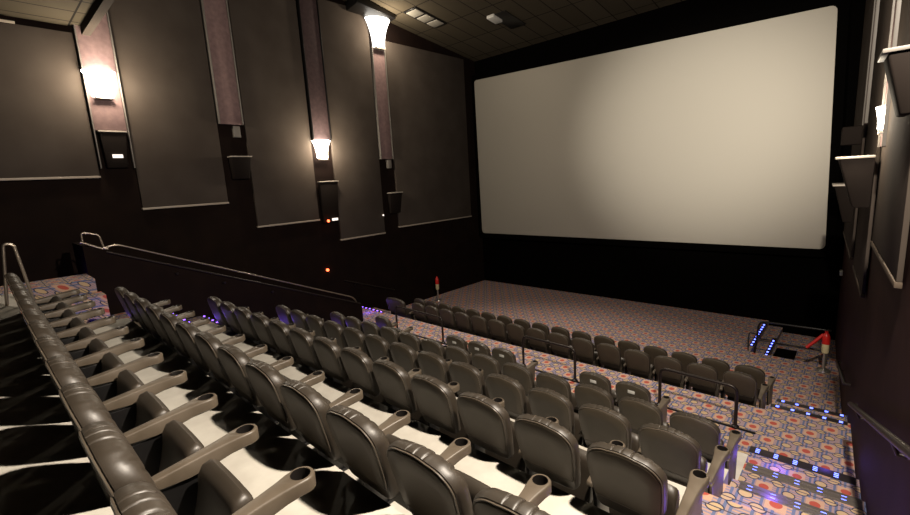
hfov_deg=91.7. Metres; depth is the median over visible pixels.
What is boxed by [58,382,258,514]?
chair
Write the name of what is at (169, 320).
chair
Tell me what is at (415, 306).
chair
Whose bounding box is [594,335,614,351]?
chair
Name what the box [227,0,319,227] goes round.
acoustic panel
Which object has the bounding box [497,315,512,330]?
chair
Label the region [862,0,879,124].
wall strip
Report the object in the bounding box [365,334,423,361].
chair
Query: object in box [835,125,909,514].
wall
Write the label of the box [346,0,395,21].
ceiling beam
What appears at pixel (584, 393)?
chair
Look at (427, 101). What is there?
acoustic panel
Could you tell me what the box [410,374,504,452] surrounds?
chair
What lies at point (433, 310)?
chair
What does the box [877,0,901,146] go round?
wall strip
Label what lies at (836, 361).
wall handrail
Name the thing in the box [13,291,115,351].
chair
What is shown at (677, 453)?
chair
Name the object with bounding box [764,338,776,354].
step nosing
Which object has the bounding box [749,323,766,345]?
step nosing
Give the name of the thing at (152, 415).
chair
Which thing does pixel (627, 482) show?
chair
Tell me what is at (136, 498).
chair
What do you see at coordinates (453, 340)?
chair
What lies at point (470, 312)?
chair
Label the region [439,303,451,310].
chair
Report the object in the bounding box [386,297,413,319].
chair
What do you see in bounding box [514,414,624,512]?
chair
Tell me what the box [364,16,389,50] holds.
wall sconce
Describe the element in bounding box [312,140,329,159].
wall sconce
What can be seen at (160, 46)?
acoustic panel
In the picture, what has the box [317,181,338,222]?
speaker
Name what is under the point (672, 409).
strip
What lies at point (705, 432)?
chair
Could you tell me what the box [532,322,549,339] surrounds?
chair
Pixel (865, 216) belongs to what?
acoustic panel
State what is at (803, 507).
step nosing
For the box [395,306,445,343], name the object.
guard rail
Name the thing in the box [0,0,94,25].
ceiling
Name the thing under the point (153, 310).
chair
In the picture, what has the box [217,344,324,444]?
chair
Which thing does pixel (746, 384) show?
chair
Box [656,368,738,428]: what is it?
guard rail
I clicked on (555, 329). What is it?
chair
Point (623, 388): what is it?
chair
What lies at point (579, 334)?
chair
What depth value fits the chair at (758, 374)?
8.44 m
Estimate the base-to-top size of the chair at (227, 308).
0.991 m
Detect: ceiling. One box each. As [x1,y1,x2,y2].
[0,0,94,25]
[343,0,684,61]
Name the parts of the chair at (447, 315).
backrest, seat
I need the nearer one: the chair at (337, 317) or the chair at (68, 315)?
the chair at (68, 315)
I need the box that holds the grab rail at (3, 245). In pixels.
[1,243,34,305]
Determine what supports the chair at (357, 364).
on the floor at (45, 468)
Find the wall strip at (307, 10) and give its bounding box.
[296,0,331,139]
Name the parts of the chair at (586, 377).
backrest, seat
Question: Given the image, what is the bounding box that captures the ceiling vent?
[404,7,446,27]
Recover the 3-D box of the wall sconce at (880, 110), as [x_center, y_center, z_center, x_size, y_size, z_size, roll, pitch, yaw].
[4.877,-1.569,5.074,0.089,0.300,0.300,6,14,42]
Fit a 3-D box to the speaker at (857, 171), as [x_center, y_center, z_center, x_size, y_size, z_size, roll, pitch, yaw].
[5.056,-0.971,5.635,0.394,0.630,0.690,6,14,42]
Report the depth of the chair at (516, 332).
10.73 m
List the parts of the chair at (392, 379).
backrest, seat, armrest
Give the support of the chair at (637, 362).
on the floor at (701, 334)
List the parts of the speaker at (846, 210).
plate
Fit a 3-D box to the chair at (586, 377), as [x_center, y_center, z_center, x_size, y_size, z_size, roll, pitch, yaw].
[2.364,2.203,7.078,0.700,0.992,0.710,6,14,42]
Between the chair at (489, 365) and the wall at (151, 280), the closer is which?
the chair at (489, 365)
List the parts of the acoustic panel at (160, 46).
trim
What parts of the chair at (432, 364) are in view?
backrest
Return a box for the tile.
[494,10,525,28]
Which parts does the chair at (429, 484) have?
backrest, seat, armrest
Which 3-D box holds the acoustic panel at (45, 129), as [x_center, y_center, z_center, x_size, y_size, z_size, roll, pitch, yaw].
[-9.663,-3.052,8.449,0.120,3.165,4.130,6,14,42]
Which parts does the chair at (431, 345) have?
backrest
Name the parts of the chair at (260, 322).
backrest, seat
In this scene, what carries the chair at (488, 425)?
on the floor at (45, 468)
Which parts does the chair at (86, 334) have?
backrest, seat, armrest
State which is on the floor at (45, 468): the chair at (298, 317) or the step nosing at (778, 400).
the chair at (298, 317)
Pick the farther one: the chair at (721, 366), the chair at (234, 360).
the chair at (721, 366)
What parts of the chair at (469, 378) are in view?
backrest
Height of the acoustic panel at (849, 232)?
6.950 m
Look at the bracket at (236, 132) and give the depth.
12.26 m
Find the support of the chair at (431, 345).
on the floor at (45, 468)
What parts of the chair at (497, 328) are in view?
backrest, seat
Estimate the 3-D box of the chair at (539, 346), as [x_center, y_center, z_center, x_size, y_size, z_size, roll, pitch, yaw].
[2.143,2.083,10.542,0.597,0.991,0.709,6,14,42]
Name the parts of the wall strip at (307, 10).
edge trim, edge trim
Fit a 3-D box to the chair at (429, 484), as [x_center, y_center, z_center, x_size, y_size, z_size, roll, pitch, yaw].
[0.097,1.357,2.390,0.597,0.991,0.709,6,14,42]
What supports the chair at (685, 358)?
on the floor at (701, 334)
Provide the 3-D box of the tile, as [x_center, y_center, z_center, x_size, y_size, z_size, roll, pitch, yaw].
[1.857,-8.261,15.383,0.650,0.197,1.250,6,14,42]
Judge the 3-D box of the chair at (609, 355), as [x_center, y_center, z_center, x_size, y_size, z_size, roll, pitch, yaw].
[3.422,2.216,9.370,0.597,0.991,0.709,6,14,42]
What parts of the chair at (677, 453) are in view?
backrest, seat, panel, armrest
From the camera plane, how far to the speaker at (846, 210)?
7.89 m
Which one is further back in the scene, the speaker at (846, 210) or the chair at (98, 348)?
the speaker at (846, 210)
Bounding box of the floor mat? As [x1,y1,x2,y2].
[773,348,796,359]
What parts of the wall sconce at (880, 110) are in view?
mounting plate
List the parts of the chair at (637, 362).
backrest, seat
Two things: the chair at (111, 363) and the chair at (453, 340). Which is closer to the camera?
the chair at (111, 363)
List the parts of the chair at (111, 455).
backrest, seat, armrest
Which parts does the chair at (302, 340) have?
backrest, seat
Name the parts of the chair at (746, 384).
backrest, seat, panel, armrest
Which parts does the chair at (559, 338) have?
backrest, seat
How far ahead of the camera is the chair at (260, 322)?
6.24 m
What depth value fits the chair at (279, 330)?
5.85 m
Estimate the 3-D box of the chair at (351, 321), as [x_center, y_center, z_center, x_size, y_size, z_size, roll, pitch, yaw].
[-1.824,1.641,9.256,0.597,0.991,0.709,6,14,42]
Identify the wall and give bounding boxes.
[0,0,483,310]
[72,232,362,321]
[475,0,865,339]
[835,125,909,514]
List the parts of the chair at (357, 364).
backrest, seat, armrest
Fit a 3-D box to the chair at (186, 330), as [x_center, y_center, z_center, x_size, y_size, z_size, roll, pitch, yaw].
[-2.462,1.091,4.734,0.597,0.991,0.709,6,14,42]
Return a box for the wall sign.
[112,154,122,157]
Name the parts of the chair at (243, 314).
backrest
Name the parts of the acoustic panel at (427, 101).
trim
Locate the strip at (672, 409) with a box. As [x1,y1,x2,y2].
[375,323,755,433]
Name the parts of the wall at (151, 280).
cap rail, rail, rail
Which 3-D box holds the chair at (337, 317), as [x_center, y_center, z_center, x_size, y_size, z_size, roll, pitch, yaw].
[-2.284,1.594,9.678,0.700,0.992,0.710,6,14,42]
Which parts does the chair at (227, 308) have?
backrest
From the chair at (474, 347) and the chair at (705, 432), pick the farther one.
the chair at (474, 347)
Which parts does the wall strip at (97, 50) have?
edge trim, edge trim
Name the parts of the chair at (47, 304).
backrest, seat, armrest, armrest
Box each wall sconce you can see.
[81,69,114,100]
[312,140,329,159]
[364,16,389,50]
[876,106,884,134]
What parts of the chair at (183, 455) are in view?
backrest, seat, armrest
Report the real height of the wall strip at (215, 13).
4.760 m
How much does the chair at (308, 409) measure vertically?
0.991 m
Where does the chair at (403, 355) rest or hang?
on the floor at (45, 468)
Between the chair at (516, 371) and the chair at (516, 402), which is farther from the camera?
the chair at (516, 371)
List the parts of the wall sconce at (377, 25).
mounting plate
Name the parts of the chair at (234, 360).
backrest, armrest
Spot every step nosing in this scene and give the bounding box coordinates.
[201,315,218,324]
[362,306,383,312]
[738,480,836,514]
[744,462,861,508]
[748,446,855,484]
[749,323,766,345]
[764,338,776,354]
[770,403,847,425]
[777,399,844,417]
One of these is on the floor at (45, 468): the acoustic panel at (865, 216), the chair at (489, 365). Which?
the chair at (489, 365)
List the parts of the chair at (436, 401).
backrest, seat, armrest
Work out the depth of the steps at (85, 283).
7.58 m
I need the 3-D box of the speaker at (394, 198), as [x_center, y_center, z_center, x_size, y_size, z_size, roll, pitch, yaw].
[-2.208,-2.051,16.505,0.195,0.770,0.620,6,14,42]
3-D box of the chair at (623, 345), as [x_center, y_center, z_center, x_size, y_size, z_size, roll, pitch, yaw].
[4.194,2.329,10.270,0.597,0.991,0.709,6,14,42]
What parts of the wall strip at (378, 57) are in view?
edge trim, edge trim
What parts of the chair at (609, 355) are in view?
backrest, seat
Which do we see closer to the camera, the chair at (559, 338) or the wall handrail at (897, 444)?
the wall handrail at (897, 444)
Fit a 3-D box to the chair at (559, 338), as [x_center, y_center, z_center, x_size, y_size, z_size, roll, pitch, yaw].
[2.569,2.127,10.151,0.597,0.991,0.709,6,14,42]
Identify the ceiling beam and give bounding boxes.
[80,0,114,35]
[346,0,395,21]
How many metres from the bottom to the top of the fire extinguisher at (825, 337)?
0.950 m
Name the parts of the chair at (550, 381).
backrest, seat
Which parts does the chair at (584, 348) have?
backrest, seat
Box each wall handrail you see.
[343,280,394,290]
[835,360,850,386]
[848,402,909,459]
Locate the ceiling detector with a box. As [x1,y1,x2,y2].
[487,14,501,23]
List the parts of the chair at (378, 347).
backrest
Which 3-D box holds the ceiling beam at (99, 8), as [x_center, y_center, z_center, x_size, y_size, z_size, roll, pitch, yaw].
[-3.182,-6.156,4.811,14.300,3.600,0.150,6,14,42]
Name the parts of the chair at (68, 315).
backrest, seat, armrest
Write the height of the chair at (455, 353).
0.991 m
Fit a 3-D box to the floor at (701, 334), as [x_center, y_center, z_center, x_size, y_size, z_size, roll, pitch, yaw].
[3.041,2.425,13.025,13.500,1.580,9.870,6,14,42]
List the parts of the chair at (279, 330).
backrest, seat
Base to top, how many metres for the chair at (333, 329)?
0.991 m
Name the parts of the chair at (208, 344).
backrest, armrest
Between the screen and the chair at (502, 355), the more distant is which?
the screen
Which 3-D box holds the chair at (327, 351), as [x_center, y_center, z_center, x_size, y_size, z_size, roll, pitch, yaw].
[-1.233,1.361,5.338,0.597,0.991,0.709,6,14,42]
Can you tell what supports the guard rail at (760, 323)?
on the floor at (701, 334)
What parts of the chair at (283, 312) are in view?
backrest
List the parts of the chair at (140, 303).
backrest, armrest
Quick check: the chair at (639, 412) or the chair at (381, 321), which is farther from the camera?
the chair at (381, 321)
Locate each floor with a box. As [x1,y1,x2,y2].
[0,293,747,514]
[362,280,841,452]
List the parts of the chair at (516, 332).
backrest, seat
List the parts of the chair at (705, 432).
backrest, panel, armrest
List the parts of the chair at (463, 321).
backrest, seat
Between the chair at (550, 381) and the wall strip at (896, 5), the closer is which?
the wall strip at (896, 5)
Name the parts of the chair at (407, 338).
backrest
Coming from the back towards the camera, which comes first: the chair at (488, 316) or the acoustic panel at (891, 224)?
the chair at (488, 316)
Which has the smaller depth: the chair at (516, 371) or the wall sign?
the chair at (516, 371)
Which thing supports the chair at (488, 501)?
on the floor at (45, 468)
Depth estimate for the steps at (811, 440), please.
5.77 m
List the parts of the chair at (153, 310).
backrest, armrest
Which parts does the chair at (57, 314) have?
backrest, seat, armrest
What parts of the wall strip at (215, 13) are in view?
edge trim, edge trim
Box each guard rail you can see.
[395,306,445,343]
[522,336,577,382]
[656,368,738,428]
[747,321,831,352]
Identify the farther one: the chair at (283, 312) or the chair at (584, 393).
the chair at (283, 312)
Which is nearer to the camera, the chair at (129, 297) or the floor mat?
the chair at (129, 297)
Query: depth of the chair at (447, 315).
12.27 m
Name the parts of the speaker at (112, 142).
plate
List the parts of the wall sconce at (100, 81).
mounting plate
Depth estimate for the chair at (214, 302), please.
7.41 m
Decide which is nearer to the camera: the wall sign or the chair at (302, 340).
the chair at (302, 340)
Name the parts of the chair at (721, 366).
backrest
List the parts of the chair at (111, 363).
backrest, seat, armrest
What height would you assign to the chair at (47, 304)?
0.992 m
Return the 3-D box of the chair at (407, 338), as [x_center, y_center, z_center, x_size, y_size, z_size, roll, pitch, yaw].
[-0.556,1.773,8.095,0.597,0.991,0.709,6,14,42]
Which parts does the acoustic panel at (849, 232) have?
trim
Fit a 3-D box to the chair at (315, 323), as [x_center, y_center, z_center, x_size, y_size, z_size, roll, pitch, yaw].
[-2.164,1.436,7.873,0.597,0.991,0.709,6,14,42]
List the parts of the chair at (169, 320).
backrest, armrest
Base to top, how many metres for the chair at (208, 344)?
0.991 m
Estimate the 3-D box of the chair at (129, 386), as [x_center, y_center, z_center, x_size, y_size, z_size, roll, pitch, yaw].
[-2.325,0.948,3.070,0.597,0.991,0.709,6,14,42]
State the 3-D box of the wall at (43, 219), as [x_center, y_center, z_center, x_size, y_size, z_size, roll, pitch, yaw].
[-5.721,-2.881,13.028,0.200,13.000,20.350,6,14,42]
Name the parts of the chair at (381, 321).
backrest, armrest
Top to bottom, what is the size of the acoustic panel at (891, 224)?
7.280 m
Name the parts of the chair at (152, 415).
backrest, seat, armrest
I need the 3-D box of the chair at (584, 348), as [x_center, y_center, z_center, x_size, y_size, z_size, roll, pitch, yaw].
[2.995,2.172,9.761,0.597,0.991,0.709,6,14,42]
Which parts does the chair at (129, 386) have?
backrest, seat, armrest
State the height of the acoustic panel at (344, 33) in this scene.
7.620 m
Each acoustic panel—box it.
[0,19,100,180]
[108,0,228,209]
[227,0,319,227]
[318,0,385,240]
[385,41,471,227]
[843,0,873,259]
[852,0,892,297]
[870,0,909,288]
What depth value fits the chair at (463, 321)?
11.89 m
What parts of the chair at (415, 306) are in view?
backrest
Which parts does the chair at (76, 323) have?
backrest, seat, armrest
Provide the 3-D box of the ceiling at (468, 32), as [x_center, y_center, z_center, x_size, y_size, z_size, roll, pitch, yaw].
[1.405,-7.975,9.613,14.300,2.097,13.550,6,14,42]
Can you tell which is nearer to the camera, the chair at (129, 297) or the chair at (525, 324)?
the chair at (129, 297)
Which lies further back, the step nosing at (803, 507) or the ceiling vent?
the ceiling vent
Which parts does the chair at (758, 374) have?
backrest, panel, armrest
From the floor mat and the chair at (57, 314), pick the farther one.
the floor mat
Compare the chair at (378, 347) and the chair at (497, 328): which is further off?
the chair at (497, 328)
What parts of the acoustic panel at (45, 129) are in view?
trim, trim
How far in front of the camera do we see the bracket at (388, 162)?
16.24 m
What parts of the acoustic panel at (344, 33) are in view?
trim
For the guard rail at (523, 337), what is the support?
on the floor at (701, 334)
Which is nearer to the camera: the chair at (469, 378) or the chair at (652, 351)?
the chair at (469, 378)
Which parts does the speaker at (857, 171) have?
plate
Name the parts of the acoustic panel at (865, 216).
trim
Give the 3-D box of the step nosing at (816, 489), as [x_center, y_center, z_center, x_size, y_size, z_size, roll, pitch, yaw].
[3.896,2.568,4.994,1.036,0.043,0.172,6,14,42]
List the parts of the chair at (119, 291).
backrest, armrest, armrest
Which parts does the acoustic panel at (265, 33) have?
trim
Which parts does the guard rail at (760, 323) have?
rail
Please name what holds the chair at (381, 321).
on the floor at (701, 334)
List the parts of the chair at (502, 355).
backrest, armrest, panel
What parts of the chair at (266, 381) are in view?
backrest, seat, armrest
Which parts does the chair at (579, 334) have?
backrest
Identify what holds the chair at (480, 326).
on the floor at (701, 334)
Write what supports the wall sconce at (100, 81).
attached to the wall strip at (97, 50)
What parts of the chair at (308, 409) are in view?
backrest, seat, armrest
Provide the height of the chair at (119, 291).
0.992 m
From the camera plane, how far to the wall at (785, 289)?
14.61 m
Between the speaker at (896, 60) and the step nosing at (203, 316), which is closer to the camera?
the speaker at (896, 60)
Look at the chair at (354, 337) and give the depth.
6.79 m
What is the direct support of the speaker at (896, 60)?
attached to the wall at (872, 337)
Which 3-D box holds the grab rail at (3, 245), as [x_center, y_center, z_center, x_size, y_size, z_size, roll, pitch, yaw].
[-6.156,0.442,6.248,0.038,1.324,0.360,6,14,42]
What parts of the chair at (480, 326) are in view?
backrest, seat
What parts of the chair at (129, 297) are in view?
backrest, armrest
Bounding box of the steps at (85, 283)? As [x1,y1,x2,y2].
[0,274,217,337]
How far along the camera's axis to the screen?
14.22 m
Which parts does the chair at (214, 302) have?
backrest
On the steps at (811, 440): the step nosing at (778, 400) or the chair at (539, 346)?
the step nosing at (778, 400)
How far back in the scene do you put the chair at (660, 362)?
8.38 m
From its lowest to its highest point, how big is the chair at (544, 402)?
0.991 m
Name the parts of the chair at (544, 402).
backrest, seat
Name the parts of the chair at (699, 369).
backrest, seat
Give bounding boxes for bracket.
[232,126,240,137]
[386,160,391,167]
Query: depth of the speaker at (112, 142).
10.26 m
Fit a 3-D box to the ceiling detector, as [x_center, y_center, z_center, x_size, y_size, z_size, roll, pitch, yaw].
[1.367,-8.234,15.259,0.300,0.167,0.500,6,14,42]
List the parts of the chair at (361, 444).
backrest, seat, armrest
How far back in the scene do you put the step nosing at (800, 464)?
5.58 m
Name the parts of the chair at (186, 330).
backrest, armrest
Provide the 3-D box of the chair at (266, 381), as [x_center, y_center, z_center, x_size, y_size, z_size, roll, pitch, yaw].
[-1.182,1.224,3.562,0.597,0.991,0.709,6,14,42]
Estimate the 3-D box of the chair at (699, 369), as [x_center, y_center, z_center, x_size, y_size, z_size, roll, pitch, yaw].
[4.701,2.349,8.198,0.597,0.991,0.709,6,14,42]
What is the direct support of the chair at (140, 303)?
on the floor at (45, 468)
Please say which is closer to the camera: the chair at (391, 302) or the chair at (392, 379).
the chair at (392, 379)
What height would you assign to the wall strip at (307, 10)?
4.800 m
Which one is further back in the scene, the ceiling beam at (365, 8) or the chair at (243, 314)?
the ceiling beam at (365, 8)
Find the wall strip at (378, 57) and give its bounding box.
[370,47,393,158]
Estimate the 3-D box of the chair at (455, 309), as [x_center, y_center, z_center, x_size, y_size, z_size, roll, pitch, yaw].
[0.356,1.930,13.786,0.597,0.991,0.709,6,14,42]
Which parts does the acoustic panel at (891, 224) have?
trim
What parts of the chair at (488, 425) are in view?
backrest, seat, armrest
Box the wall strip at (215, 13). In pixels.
[200,0,243,124]
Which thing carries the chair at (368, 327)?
on the floor at (45, 468)
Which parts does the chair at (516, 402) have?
seat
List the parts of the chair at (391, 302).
backrest, seat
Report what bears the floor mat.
on the floor at (701, 334)
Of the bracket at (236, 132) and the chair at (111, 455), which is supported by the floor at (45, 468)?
the chair at (111, 455)
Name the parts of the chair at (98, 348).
backrest, seat, armrest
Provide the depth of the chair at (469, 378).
5.26 m
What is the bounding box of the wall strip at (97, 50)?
[72,11,135,168]
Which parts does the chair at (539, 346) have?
backrest, seat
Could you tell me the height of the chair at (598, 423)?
0.991 m
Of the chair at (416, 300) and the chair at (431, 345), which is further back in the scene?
the chair at (416, 300)
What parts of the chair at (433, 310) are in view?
backrest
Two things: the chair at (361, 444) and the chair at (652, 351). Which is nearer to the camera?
the chair at (361, 444)
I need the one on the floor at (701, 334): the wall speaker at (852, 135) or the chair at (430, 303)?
the chair at (430, 303)
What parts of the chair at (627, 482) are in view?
backrest, seat, armrest, panel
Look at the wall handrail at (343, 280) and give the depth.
15.99 m
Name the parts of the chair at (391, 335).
backrest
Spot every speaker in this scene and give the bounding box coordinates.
[97,130,128,167]
[227,156,251,178]
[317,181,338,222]
[387,192,401,212]
[832,183,853,222]
[835,155,875,207]
[840,126,862,145]
[877,44,909,116]
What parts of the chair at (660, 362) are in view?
backrest, seat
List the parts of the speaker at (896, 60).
plate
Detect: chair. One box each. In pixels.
[4,273,87,319]
[7,278,95,328]
[9,284,104,339]
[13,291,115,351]
[17,299,128,367]
[21,308,144,386]
[27,320,163,411]
[35,335,187,443]
[45,355,217,476]
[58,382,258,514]
[78,421,315,514]
[110,481,176,514]
[115,287,181,342]
[124,292,194,352]
[134,298,209,362]
[146,304,225,374]
[159,312,245,389]
[175,321,267,405]
[194,331,293,423]
[207,296,262,337]
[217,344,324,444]
[220,301,278,344]
[234,307,295,352]
[245,360,362,470]
[250,313,314,361]
[268,320,336,370]
[276,305,323,324]
[280,380,410,503]
[289,328,360,383]
[290,310,309,330]
[306,315,327,337]
[313,337,388,396]
[324,321,347,348]
[326,405,470,510]
[330,312,346,327]
[340,347,421,410]
[343,327,373,361]
[345,316,363,332]
[362,321,380,335]
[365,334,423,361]
[372,359,459,430]
[375,316,412,334]
[380,326,422,343]
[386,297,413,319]
[386,439,551,514]
[389,342,451,371]
[399,332,447,351]
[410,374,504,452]
[412,303,433,324]
[414,298,425,306]
[417,351,482,396]
[421,338,471,358]
[425,305,454,328]
[426,301,439,310]
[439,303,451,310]
[439,309,470,331]
[445,345,472,365]
[446,335,468,351]
[449,361,518,397]
[452,306,465,314]
[454,312,479,336]
[457,392,558,475]
[466,309,479,318]
[468,341,492,358]
[471,315,496,340]
[472,353,502,380]
[472,487,549,514]
[481,312,495,325]
[485,373,531,419]
[488,319,515,344]
[492,347,537,380]
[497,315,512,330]
[502,362,536,395]
[507,323,534,350]
[514,319,530,334]
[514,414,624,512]
[527,328,556,355]
[528,387,587,447]
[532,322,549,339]
[536,372,578,413]
[548,332,578,361]
[551,326,571,345]
[571,337,603,367]
[572,331,595,350]
[574,384,618,412]
[578,403,641,454]
[579,371,618,406]
[586,442,709,514]
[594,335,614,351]
[597,343,630,374]
[615,381,670,421]
[618,340,639,357]
[618,397,669,433]
[624,349,657,381]
[638,423,729,497]
[643,346,667,365]
[654,356,690,389]
[669,412,741,484]
[671,351,696,372]
[687,363,725,398]
[702,358,734,390]
[723,371,768,408]
[735,365,775,405]
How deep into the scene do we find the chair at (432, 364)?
5.64 m
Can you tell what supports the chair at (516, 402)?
on the floor at (45, 468)
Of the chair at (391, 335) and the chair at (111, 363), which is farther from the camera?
the chair at (391, 335)
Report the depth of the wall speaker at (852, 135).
7.37 m
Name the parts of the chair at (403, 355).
backrest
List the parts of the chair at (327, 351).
backrest, seat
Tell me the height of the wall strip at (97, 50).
6.190 m
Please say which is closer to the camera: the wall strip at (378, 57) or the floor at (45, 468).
the floor at (45, 468)
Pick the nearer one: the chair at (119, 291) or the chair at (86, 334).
the chair at (86, 334)
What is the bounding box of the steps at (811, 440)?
[701,399,866,514]
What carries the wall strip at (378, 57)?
attached to the wall at (43, 219)
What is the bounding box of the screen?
[472,0,849,256]
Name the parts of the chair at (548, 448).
backrest, seat, armrest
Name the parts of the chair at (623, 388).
backrest, armrest, panel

